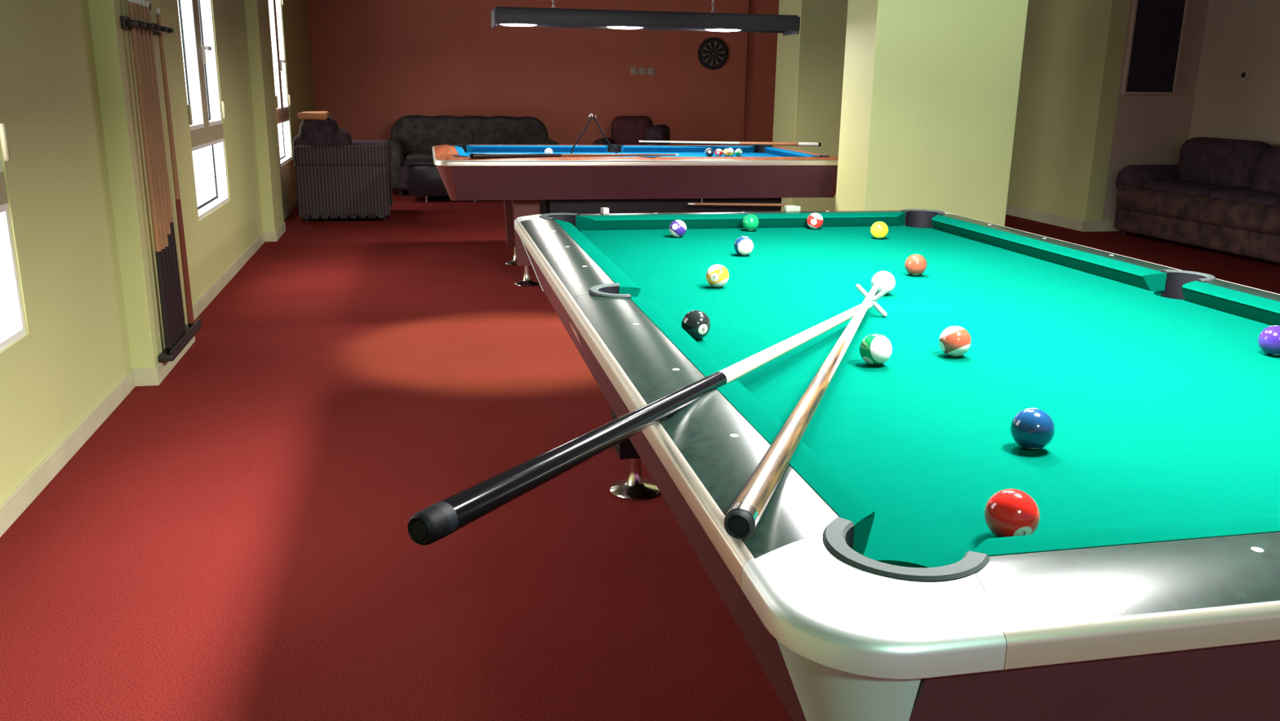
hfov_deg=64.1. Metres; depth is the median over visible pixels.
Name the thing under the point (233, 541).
floor
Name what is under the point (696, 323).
ball
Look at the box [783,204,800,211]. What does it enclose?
cube
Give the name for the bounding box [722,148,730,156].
ball
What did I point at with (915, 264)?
ball
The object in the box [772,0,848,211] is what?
wall column
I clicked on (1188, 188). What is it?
seat cushion
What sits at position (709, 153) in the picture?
ball
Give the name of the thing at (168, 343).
pool cue
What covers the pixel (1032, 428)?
ball
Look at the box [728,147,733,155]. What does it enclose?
ball
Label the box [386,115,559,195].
sofa
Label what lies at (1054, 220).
baseboard
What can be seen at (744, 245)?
ball
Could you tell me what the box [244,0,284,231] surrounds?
wall
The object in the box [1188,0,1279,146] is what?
wall
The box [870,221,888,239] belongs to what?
ball
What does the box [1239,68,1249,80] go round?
wall socket
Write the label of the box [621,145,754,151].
cushion
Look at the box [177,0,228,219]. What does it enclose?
window
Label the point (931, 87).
wall column
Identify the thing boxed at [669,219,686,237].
ball
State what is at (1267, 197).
seat cushion
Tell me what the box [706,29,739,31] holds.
diffuser
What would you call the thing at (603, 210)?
cube
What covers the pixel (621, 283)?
cushion
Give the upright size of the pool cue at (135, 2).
1.473 m
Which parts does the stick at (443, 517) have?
handle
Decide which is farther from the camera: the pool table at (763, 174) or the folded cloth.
the folded cloth
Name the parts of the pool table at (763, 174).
rail, leg, rail, leg, rail, cabinet panel, frame, rail, rail, rail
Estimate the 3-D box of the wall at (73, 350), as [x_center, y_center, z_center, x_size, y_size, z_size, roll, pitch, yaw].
[-2.577,-1.594,5.378,0.242,2.750,16.900,-2,15,-12]
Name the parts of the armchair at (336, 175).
armrest, panel, armrest, seat, panel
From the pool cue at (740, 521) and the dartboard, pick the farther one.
the dartboard
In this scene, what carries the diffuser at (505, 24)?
attached to the lamp
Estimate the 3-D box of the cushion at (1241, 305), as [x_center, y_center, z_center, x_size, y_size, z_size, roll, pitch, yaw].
[1.417,-0.014,1.870,0.054,0.045,1.190,-2,15,-11]
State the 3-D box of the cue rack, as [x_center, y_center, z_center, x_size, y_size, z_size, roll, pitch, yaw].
[-2.102,-0.839,4.529,0.083,1.575,0.650,-3,15,-12]
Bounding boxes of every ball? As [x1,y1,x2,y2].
[544,147,552,153]
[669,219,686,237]
[681,310,711,339]
[705,148,713,156]
[706,264,728,287]
[715,148,722,156]
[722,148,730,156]
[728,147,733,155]
[733,235,753,255]
[734,148,742,156]
[742,214,759,231]
[806,213,823,229]
[859,333,892,365]
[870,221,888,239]
[871,271,895,294]
[904,253,927,275]
[938,325,971,356]
[984,488,1039,537]
[1010,408,1054,449]
[1257,325,1279,355]
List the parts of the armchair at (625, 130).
armrest, armrest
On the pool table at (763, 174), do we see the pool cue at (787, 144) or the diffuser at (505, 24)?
the pool cue at (787, 144)
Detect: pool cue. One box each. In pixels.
[127,0,173,351]
[132,0,176,346]
[137,0,179,342]
[141,0,182,338]
[145,1,186,335]
[155,8,194,327]
[470,153,678,158]
[639,140,821,146]
[724,284,878,538]
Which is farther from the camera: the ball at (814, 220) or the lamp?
the lamp
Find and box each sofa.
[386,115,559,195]
[1114,137,1279,263]
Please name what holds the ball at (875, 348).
on the pool table at (873, 582)
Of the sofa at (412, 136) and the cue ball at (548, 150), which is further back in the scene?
the sofa at (412, 136)
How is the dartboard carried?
attached to the wall at (375, 64)
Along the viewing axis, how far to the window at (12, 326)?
3.13 m
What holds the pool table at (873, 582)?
on the floor
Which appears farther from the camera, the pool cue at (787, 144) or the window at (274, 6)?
the window at (274, 6)
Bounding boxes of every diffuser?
[501,23,535,26]
[608,26,641,29]
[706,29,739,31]
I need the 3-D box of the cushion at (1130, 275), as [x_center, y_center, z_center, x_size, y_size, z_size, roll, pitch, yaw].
[1.157,-0.346,3.091,0.054,0.045,1.190,-2,15,-11]
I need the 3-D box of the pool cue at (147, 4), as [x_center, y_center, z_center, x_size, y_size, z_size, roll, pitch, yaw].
[-2.116,-0.823,4.561,0.033,1.473,0.033,5,16,16]
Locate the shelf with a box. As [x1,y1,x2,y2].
[157,317,201,361]
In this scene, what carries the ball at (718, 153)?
on the pool table at (763, 174)
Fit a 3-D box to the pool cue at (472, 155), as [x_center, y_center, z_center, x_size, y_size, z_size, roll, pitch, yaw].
[-0.385,-1.268,6.321,1.332,0.029,0.029,-4,16,-18]
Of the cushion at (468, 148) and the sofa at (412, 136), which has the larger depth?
the sofa at (412, 136)
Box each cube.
[600,207,608,213]
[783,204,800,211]
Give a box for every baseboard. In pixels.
[0,197,297,537]
[1005,204,1119,231]
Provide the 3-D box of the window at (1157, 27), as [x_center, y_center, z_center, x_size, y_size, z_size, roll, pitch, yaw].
[4.663,-3.023,9.208,0.535,1.225,0.034,-2,15,-11]
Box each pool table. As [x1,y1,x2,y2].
[431,144,838,286]
[514,208,1279,720]
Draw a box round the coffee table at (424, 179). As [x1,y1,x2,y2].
[403,159,478,202]
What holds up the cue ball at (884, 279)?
on the pool table at (873, 582)
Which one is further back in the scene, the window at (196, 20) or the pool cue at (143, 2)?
the window at (196, 20)
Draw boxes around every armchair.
[293,115,392,222]
[592,115,670,145]
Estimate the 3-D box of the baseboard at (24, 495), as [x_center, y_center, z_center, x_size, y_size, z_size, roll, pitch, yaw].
[-2.418,-0.298,5.713,0.106,0.078,16.800,-3,15,-12]
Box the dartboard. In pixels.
[697,37,728,70]
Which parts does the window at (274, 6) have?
pane, frame, handle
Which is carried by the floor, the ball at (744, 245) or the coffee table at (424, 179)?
the coffee table at (424, 179)
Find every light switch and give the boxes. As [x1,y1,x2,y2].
[630,67,637,75]
[639,67,645,75]
[647,67,654,75]
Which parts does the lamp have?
chain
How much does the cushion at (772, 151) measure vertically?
0.045 m
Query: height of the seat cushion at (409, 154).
0.150 m
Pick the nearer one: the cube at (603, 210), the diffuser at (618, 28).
the cube at (603, 210)
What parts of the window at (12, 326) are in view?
frame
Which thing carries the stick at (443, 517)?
on the pool table at (873, 582)
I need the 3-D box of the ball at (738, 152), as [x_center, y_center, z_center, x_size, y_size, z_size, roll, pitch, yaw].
[0.700,-1.471,7.242,0.057,0.057,0.057,5,15,14]
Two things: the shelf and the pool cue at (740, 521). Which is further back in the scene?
the shelf
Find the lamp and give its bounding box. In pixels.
[491,0,799,35]
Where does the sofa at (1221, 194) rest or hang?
on the floor
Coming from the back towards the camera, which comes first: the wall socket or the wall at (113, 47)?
the wall socket
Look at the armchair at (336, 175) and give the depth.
9.45 m
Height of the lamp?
1.163 m
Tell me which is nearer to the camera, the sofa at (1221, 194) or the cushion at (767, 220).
the cushion at (767, 220)
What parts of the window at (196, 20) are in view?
pane, pane, handle, frame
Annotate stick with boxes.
[407,284,890,545]
[688,197,786,206]
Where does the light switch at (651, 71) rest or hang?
attached to the wall at (375, 64)
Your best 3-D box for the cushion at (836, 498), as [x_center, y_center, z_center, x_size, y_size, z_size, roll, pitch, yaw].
[0.120,0.037,1.609,0.054,0.045,1.190,-2,15,-11]
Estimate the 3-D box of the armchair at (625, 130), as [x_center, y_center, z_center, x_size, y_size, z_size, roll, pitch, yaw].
[-0.099,-2.651,13.028,0.900,0.896,0.796,3,15,8]
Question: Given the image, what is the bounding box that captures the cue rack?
[120,4,201,361]
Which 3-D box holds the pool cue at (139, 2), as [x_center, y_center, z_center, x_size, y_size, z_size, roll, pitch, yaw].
[-2.086,-0.787,4.429,0.033,1.473,0.033,5,16,16]
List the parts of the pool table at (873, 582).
rail, leg, cabinet panel, rail, rail, rail, cabinet panel, rail, rail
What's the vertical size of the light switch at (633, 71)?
0.096 m
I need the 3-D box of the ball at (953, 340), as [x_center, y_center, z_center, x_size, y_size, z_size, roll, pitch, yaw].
[0.580,-0.035,1.884,0.057,0.057,0.057,5,16,17]
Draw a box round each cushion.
[333,128,351,145]
[405,151,433,159]
[454,146,466,155]
[466,145,607,151]
[554,219,640,297]
[576,212,905,230]
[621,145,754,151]
[630,296,875,554]
[764,146,817,156]
[931,214,1167,291]
[973,515,1279,555]
[1143,180,1252,195]
[1177,137,1272,188]
[1182,280,1279,325]
[1208,189,1279,206]
[1254,145,1279,192]
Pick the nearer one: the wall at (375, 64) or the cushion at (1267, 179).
the cushion at (1267, 179)
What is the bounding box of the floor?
[0,190,1279,720]
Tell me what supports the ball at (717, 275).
on the pool table at (873, 582)
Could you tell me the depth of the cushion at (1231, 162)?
8.68 m
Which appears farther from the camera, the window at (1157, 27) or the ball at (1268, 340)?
the window at (1157, 27)
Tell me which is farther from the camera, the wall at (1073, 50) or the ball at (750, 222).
the wall at (1073, 50)
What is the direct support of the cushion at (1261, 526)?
on the pool table at (873, 582)
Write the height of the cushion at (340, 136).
0.413 m
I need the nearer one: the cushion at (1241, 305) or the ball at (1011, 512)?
the ball at (1011, 512)
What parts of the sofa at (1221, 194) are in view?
arm panel, armrest, backrest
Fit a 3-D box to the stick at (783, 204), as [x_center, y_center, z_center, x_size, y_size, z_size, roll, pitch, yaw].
[0.624,-1.035,6.582,0.660,0.087,0.069,-2,15,-11]
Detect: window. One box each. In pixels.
[0,123,26,351]
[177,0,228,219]
[268,0,292,165]
[1120,0,1188,95]
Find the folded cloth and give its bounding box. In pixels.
[297,111,329,119]
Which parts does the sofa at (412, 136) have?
armrest, backrest, armrest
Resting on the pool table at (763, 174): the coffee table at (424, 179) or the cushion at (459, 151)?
the cushion at (459, 151)
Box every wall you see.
[0,0,315,504]
[87,0,187,368]
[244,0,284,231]
[307,0,778,145]
[1006,0,1130,221]
[1102,0,1208,220]
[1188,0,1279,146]
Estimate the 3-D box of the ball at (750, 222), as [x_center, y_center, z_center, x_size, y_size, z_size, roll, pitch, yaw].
[0.378,-0.470,3.494,0.057,0.057,0.057,5,15,14]
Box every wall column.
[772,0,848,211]
[835,0,1028,226]
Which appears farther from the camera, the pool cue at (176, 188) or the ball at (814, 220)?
the pool cue at (176, 188)
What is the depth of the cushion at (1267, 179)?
8.18 m
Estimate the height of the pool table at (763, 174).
0.842 m
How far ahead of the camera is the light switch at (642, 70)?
14.10 m
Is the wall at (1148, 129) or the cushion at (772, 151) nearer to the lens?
the cushion at (772, 151)

